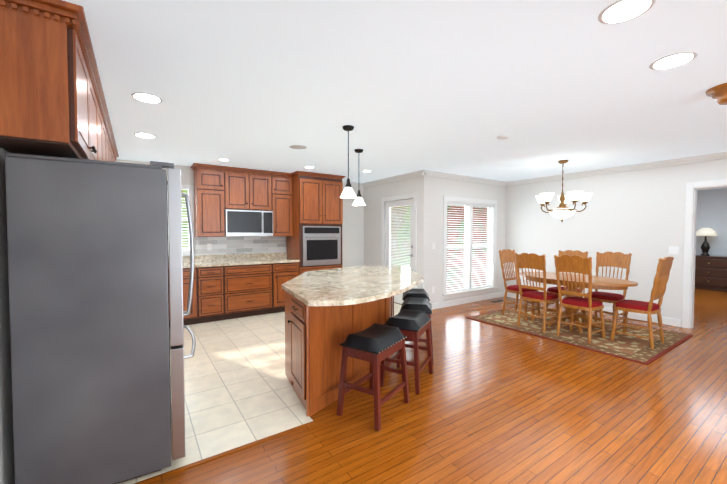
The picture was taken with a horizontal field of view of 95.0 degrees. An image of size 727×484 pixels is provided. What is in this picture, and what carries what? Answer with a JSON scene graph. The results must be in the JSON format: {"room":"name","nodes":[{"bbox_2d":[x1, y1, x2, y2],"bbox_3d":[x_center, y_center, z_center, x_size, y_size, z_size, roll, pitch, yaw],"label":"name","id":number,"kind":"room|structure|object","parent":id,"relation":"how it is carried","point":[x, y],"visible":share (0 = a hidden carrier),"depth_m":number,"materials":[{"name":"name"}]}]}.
{"room":"dining room","nodes":[
{"label":"dining room","id":0,"kind":"room"},
{"bbox_2d":[0,147,14,483],"bbox_3d":[-1.330,0.133,0.847,0.120,2.500,9.500,-1,2,-34],"label":"wall","id":1,"kind":"structure","parent":0,"point":[7,472],"depth_m":1.70,"materials":[{"name":"white paint"}]},
{"bbox_2d":[0,0,99,159],"bbox_3d":[-1.858,-0.792,2.004,0.324,0.603,1.110,-1,2,-34],"label":"upper cabinet","id":2,"kind":"object","parent":1,"relation":"attached to","point":[52,100],"depth_m":1.58,"materials":[{"name":"brown wood"}]},
{"bbox_2d":[100,104,103,160],"bbox_3d":[-2.288,-0.557,2.644,0.324,1.108,0.542,-1,2,-34],"label":"upper cabinet","id":3,"kind":"object","parent":1,"relation":"attached to","point":[101,105],"depth_m":2.84,"materials":[{"name":"brown wood"}]},
{"bbox_2d":[104,120,111,160],"bbox_3d":[-2.642,-0.572,3.165,0.324,1.108,0.962,-1,2,-34],"label":"upper cabinet","id":4,"kind":"object","parent":1,"relation":"attached to","point":[107,135],"depth_m":3.39,"materials":[{"name":"brown wood"}]},
{"bbox_2d":[112,148,115,161],"bbox_3d":[-3.114,-0.592,3.859,0.324,1.108,0.962,-1,2,-34],"label":"upper cabinet","id":5,"kind":"object","parent":1,"relation":"attached to","point":[113,149],"depth_m":4.26,"materials":[{"name":"brown wood"}]},
{"bbox_2d":[115,159,363,267],"bbox_3d":[-2.006,-0.021,6.200,5.020,2.500,0.120,-1,2,-34],"label":"wall","id":6,"kind":"structure","parent":0,"point":[353,237],"depth_m":7.28,"materials":[{"name":"white paint"}]},
{"bbox_2d":[167,184,194,255],"bbox_3d":[-3.269,-0.352,5.273,1.060,1.165,0.120,-1,2,-34],"label":"kitchen window","id":7,"kind":"structure","parent":6,"relation":"in","point":[190,188],"depth_m":5.50,"materials":[{"name":"white"}]},
{"bbox_2d":[192,167,231,238],"bbox_3d":[-2.532,-0.640,5.546,0.476,1.107,0.332,-1,2,-34],"label":"upper cabinet","id":8,"kind":"object","parent":6,"relation":"attached to","point":[210,183],"depth_m":5.40,"materials":[{"name":"brown wood"}]},
{"bbox_2d":[168,251,287,262],"bbox_3d":[-2.715,0.276,5.636,2.952,0.100,0.020,-1,2,-34],"label":"backsplash","id":9,"kind":"structure","parent":6,"relation":"attached to","point":[267,254],"depth_m":5.96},
{"bbox_2d":[224,207,263,238],"bbox_3d":[-2.107,-0.323,5.786,0.608,0.440,0.426,-1,2,-34],"label":"microwave","id":10,"kind":"object","parent":6,"relation":"attached to","point":[242,224],"depth_m":5.64,"materials":[{"name":"silver"}]},
{"bbox_2d":[228,171,267,210],"bbox_3d":[-2.059,-0.882,5.860,0.800,0.642,0.332,-1,2,-34],"label":"upper cabinet","id":11,"kind":"object","parent":6,"relation":"attached to","point":[248,190],"depth_m":5.72,"materials":[{"name":"brown wood"}]},
{"bbox_2d":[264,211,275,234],"bbox_3d":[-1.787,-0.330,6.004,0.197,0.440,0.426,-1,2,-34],"label":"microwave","id":12,"kind":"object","parent":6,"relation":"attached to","point":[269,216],"depth_m":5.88,"materials":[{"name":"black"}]},
{"bbox_2d":[260,175,291,238],"bbox_3d":[-1.593,-0.658,6.183,0.455,1.107,0.332,-1,2,-34],"label":"upper cabinet","id":13,"kind":"object","parent":6,"relation":"attached to","point":[283,227],"depth_m":6.06,"materials":[{"name":"brown wood"}]},
{"bbox_2d":[118,303,400,483],"bbox_3d":[-0.849,1.274,4.533,4.780,0.006,4.000,-1,2,-34],"label":"floor","id":14,"kind":"structure","parent":0,"point":[240,393],"depth_m":2.94,"materials":[{"name":"beige tile"}]},
{"bbox_2d":[5,152,195,483],"bbox_3d":[-1.576,0.434,2.202,0.821,1.810,0.910,-1,2,-30],"label":"fridge","id":15,"kind":"object","parent":14,"relation":"on","point":[96,332],"visible":1,"depth_m":1.76,"materials":[{"name":"grey metal"}]},
{"bbox_2d":[169,267,199,324],"bbox_3d":[-3.029,0.823,5.074,0.824,0.870,0.622,-1,2,-34],"label":"base cabinet","id":16,"kind":"object","parent":14,"relation":"on","point":[194,318],"depth_m":5.02,"materials":[{"name":"brown wood"}]},
{"bbox_2d":[200,267,223,322],"bbox_3d":[-2.562,0.813,5.392,0.453,0.870,0.622,-1,2,-34],"label":"base cabinet","id":17,"kind":"object","parent":14,"relation":"on","point":[211,278],"depth_m":5.17,"materials":[{"name":"brown wood"}]},
{"bbox_2d":[224,263,271,319],"bbox_3d":[-2.022,0.803,5.758,0.851,0.870,0.622,-1,2,-34],"label":"base cabinet","id":18,"kind":"object","parent":14,"relation":"on","point":[247,290],"depth_m":5.48,"materials":[{"name":"brown wood"}]},
{"bbox_2d":[183,259,299,266],"bbox_3d":[-2.543,0.353,5.384,2.952,0.040,0.634,-1,2,-34],"label":"countertop","id":19,"kind":"structure","parent":18,"relation":"on","point":[211,262],"depth_m":5.58,"materials":[{"name":"beige stone"}]},
{"bbox_2d":[272,263,299,312],"bbox_3d":[-1.494,0.793,6.104,0.554,0.870,0.642,-1,2,-34],"label":"base cabinet","id":20,"kind":"object","parent":14,"relation":"on","point":[282,273],"depth_m":5.79,"materials":[{"name":"brown wood"}]},
{"bbox_2d":[284,171,342,274],"bbox_3d":[-0.943,-0.006,6.450,0.900,2.447,0.652,-1,2,-34],"label":"tall cabinet","id":21,"kind":"object","parent":14,"relation":"on","point":[317,204],"depth_m":6.14,"materials":[{"name":"brown wood"}]},
{"bbox_2d":[285,298,393,415],"bbox_3d":[-0.096,0.858,3.719,1.915,0.874,1.633,-1,2,-34],"label":"kitchen island","id":22,"kind":"object","parent":14,"relation":"on","point":[328,312],"depth_m":2.75,"materials":[{"name":"brown wood"}]},
{"bbox_2d":[281,266,422,309],"bbox_3d":[0.064,0.398,3.707,2.270,0.036,1.990,-1,2,-34],"label":"island countertop","id":23,"kind":"structure","parent":22,"relation":"on","point":[326,289],"depth_m":3.10,"materials":[{"name":"beige stone"}]},
{"bbox_2d":[364,177,418,288],"bbox_3d":[0.554,-0.038,6.791,0.120,2.500,1.780,-1,2,-34],"label":"wall","id":24,"kind":"structure","parent":0,"point":[374,195],"depth_m":7.04,"materials":[{"name":"white paint"}]},
{"bbox_2d":[381,193,416,303],"bbox_3d":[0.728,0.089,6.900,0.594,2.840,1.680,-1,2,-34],"label":"door","id":25,"kind":"structure","parent":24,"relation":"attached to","point":[401,232],"depth_m":6.64,"materials":[{"name":"white"}]},
{"bbox_2d":[62,0,726,189],"bbox_3d":[3.914,-1.244,4.371,12.960,0.050,9.900,-1,2,-34],"label":"ceiling","id":26,"kind":"structure","parent":0,"point":[458,87],"depth_m":2.44,"materials":[{"name":"white paint"}]},
{"bbox_2d":[134,133,155,137],"bbox_3d":[-2.460,-1.199,3.755,0.215,0.004,0.215,1,2,32],"label":"recessed light","id":27,"kind":"object","parent":26,"relation":"in","point":[144,135],"depth_m":3.74,"materials":[{"name":"white"}]},
{"bbox_2d":[131,92,161,102],"bbox_3d":[-1.760,-1.169,2.706,0.215,0.004,0.215,-1,2,-40],"label":"recessed light","id":28,"kind":"object","parent":26,"relation":"in","point":[144,97],"depth_m":2.69,"materials":[{"name":"white"}]},
{"bbox_2d":[290,145,306,149],"bbox_3d":[-0.837,-1.213,4.265,0.219,0.006,0.219,-1,2,-40],"label":"recessed light","id":29,"kind":"object","parent":26,"relation":"in","point":[299,147],"depth_m":4.26,"materials":[{"name":"white plastic"}]},
{"bbox_2d":[340,125,356,197],"bbox_3d":[-0.158,-0.827,3.454,0.184,0.729,0.184,-1,2,-34],"label":"pendant light","id":30,"kind":"object","parent":26,"relation":"hanging from","point":[348,192],"visible":1,"depth_m":3.43,"materials":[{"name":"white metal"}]},
{"bbox_2d":[352,149,364,205],"bbox_3d":[-0.061,-0.854,4.415,0.184,0.729,0.184,-1,2,-34],"label":"pendant light","id":31,"kind":"object","parent":26,"relation":"hanging from","point":[358,201],"visible":1,"depth_m":4.38,"materials":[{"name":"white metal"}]},
{"bbox_2d":[497,135,508,139],"bbox_3d":[1.583,-1.187,3.781,0.128,0.030,0.128,0,2,11],"label":"recessed light","id":32,"kind":"object","parent":26,"relation":"in","point":[501,137],"depth_m":3.74,"materials":[{"name":"white plastic"}]},
{"bbox_2d":[535,160,592,221],"bbox_3d":[3.023,-0.766,5.104,0.770,0.944,0.749,-1,2,-34],"label":"dining chandelier","id":33,"kind":"object","parent":26,"relation":"hanging from","point":[561,211],"visible":1,"depth_m":4.98,"materials":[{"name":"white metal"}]},
{"bbox_2d":[598,0,655,24],"bbox_3d":[1.290,-1.138,1.635,0.225,0.004,0.225,-1,2,-40],"label":"recessed light","id":34,"kind":"object","parent":26,"relation":"in","point":[619,11],"depth_m":1.63,"materials":[{"name":"white"}]},
{"bbox_2d":[650,51,697,69],"bbox_3d":[1.973,-1.152,2.123,0.225,0.004,0.225,-2,2,-43],"label":"recessed light","id":35,"kind":"object","parent":26,"relation":"in","point":[677,59],"depth_m":2.11,"materials":[{"name":"white"}]},
{"bbox_2d":[705,83,726,104],"bbox_3d":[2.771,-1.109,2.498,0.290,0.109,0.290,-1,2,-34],"label":"ceiling fan","id":36,"kind":"object","parent":26,"relation":"attached to","point":[718,93],"visible":1,"depth_m":2.50,"materials":[{"name":"brown wood"}]},
{"bbox_2d":[146,289,726,483],"bbox_3d":[3.914,1.330,4.445,12.960,0.100,9.900,-1,2,-34],"label":"floor","id":37,"kind":"structure","parent":0,"point":[491,404],"depth_m":2.48,"materials":[{"name":"brown wood"}]},
{"bbox_2d":[336,323,409,430],"bbox_3d":[0.088,1.014,2.647,0.380,0.627,0.500,1,2,34],"label":"stool","id":38,"kind":"object","parent":37,"relation":"on","point":[375,344],"visible":1,"depth_m":2.53,"materials":[{"name":"brown wood"}]},
{"bbox_2d":[380,309,432,393],"bbox_3d":[0.419,0.999,3.173,0.378,0.627,0.498,1,2,26],"label":"stool","id":39,"kind":"object","parent":37,"relation":"on","point":[414,325],"visible":0.96,"depth_m":3.03,"materials":[{"name":"black leather"}]},
{"bbox_2d":[402,288,429,300],"bbox_3d":[0.697,0.963,4.437,0.380,0.627,0.500,0,2,8],"label":"stool","id":40,"kind":"object","parent":37,"relation":"on","point":[417,293],"visible":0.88,"depth_m":4.26,"materials":[{"name":"black leather"}]},
{"bbox_2d":[399,297,433,364],"bbox_3d":[0.603,0.982,3.793,0.378,0.627,0.498,0,2,11],"label":"stool","id":41,"kind":"object","parent":37,"relation":"on","point":[418,304],"visible":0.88,"depth_m":3.60,"materials":[{"name":"black leather"}]},
{"bbox_2d":[466,304,692,364],"bbox_3d":[3.088,1.258,5.000,1.780,0.012,2.350,-1,2,-34],"label":"oriental rug","id":42,"kind":"object","parent":37,"relation":"on","point":[633,348],"visible":0.79,"depth_m":4.46,"materials":[{"name":"fabric"}]},
{"bbox_2d":[499,249,539,320],"bbox_3d":[2.591,0.683,5.539,0.454,1.103,0.508,-1,2,-34],"label":"dining chair","id":43,"kind":"object","parent":42,"relation":"on","point":[507,255],"visible":0.85,"depth_m":5.58,"materials":[{"name":"brown wood"}]},
{"bbox_2d":[514,253,558,332],"bbox_3d":[2.541,0.702,4.860,0.508,1.103,0.454,-1,2,-34],"label":"dining chair","id":44,"kind":"object","parent":42,"relation":"on","point":[532,261],"visible":0.94,"depth_m":4.76,"materials":[{"name":"brown wood"}]},
{"bbox_2d":[546,250,587,313],"bbox_3d":[3.241,0.689,5.335,0.508,1.103,0.454,-1,2,-34],"label":"dining chair","id":45,"kind":"object","parent":42,"relation":"on","point":[553,290],"visible":0.25,"depth_m":5.35,"materials":[{"name":"brown wood"}]},
{"bbox_2d":[520,272,637,333],"bbox_3d":[3.048,0.884,4.871,0.920,0.742,1.520,-1,2,-34],"label":"oval dining table","id":46,"kind":"object","parent":42,"relation":"on","point":[603,283],"visible":0.6,"depth_m":4.70,"materials":[{"name":"brown wood"}]},
{"bbox_2d":[554,255,604,343],"bbox_3d":[2.855,0.716,4.397,0.508,1.103,0.454,-1,2,-34],"label":"dining chair","id":47,"kind":"object","parent":42,"relation":"on","point":[573,264],"visible":1,"depth_m":4.30,"materials":[{"name":"brown wood"}]},
{"bbox_2d":[582,252,631,333],"bbox_3d":[3.555,0.702,4.872,0.508,1.103,0.454,-1,2,-34],"label":"dining chair","id":48,"kind":"object","parent":42,"relation":"on","point":[616,259],"visible":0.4,"depth_m":4.89,"materials":[{"name":"brown wood"}]},
{"bbox_2d":[610,256,673,348],"bbox_3d":[3.505,0.721,4.194,0.454,1.103,0.508,-1,2,-34],"label":"dining chair","id":49,"kind":"object","parent":42,"relation":"on","point":[661,278],"visible":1,"depth_m":4.09,"materials":[{"name":"brown wood"}]},
{"bbox_2d":[695,255,726,291],"bbox_3d":[8.808,0.763,7.905,0.539,0.825,1.590,-1,2,-34],"label":"dresser","id":50,"kind":"object","parent":37,"relation":"on","point":[710,272],"visible":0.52,"depth_m":8.06,"materials":[{"name":"brown wood"}]},
{"bbox_2d":[696,228,717,255],"bbox_3d":[8.549,-0.007,8.317,0.420,0.690,0.420,-1,2,-34],"label":"light","id":51,"kind":"object","parent":50,"relation":"on","point":[705,245],"visible":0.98,"depth_m":8.26,"materials":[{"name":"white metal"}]},
{"bbox_2d":[419,175,505,303],"bbox_3d":[2.106,-0.035,6.696,2.580,2.500,0.120,-1,2,-34],"label":"wall","id":52,"kind":"structure","parent":0,"point":[433,191],"depth_m":6.14,"materials":[{"name":"white paint"}]},
{"bbox_2d":[442,196,497,299],"bbox_3d":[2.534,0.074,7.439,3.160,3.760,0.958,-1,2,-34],"label":"window","id":53,"kind":"structure","parent":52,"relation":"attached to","point":[469,243],"depth_m":6.90,"materials":[{"name":"white"}]},
{"bbox_2d":[504,159,726,319],"bbox_3d":[5.292,0.037,4.195,0.120,2.500,7.600,-1,2,-34],"label":"wall","id":54,"kind":"structure","parent":0,"point":[639,215],"depth_m":5.55,"materials":[{"name":"white paint"}]},
{"bbox_2d":[342,152,726,328],"bbox_3d":[3.368,0.042,4.037,3.480,2.500,9.500,-1,2,-34],"label":"trim","id":55,"kind":"structure","parent":54,"relation":"attached to","point":[687,320],"depth_m":5.04,"materials":[{"name":"white wood"}]},
{"bbox_2d":[669,246,678,253],"bbox_3d":[4.664,0.124,5.004,0.010,0.120,0.115,-1,2,-34],"label":"switch plate","id":56,"kind":"object","parent":54,"relation":"attached to","point":[673,249],"depth_m":5.00,"materials":[{"name":"white plastic"}]},
{"bbox_2d":[696,188,726,255],"bbox_3d":[9.271,-0.067,7.803,0.120,2.500,6.140,-1,2,-34],"label":"wall","id":57,"kind":"structure","parent":0,"point":[711,208],"depth_m":8.36,"materials":[{"name":"grey paint"}]},
{"label":"outside","id":58,"kind":"structure","parent":0,"visible":0},
{"bbox_2d":[181,190,188,249],"bbox_3d":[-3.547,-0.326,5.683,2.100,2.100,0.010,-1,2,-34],"label":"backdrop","id":59,"kind":"structure","parent":58,"point":[184,191],"depth_m":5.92,"materials":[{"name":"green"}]}
]}

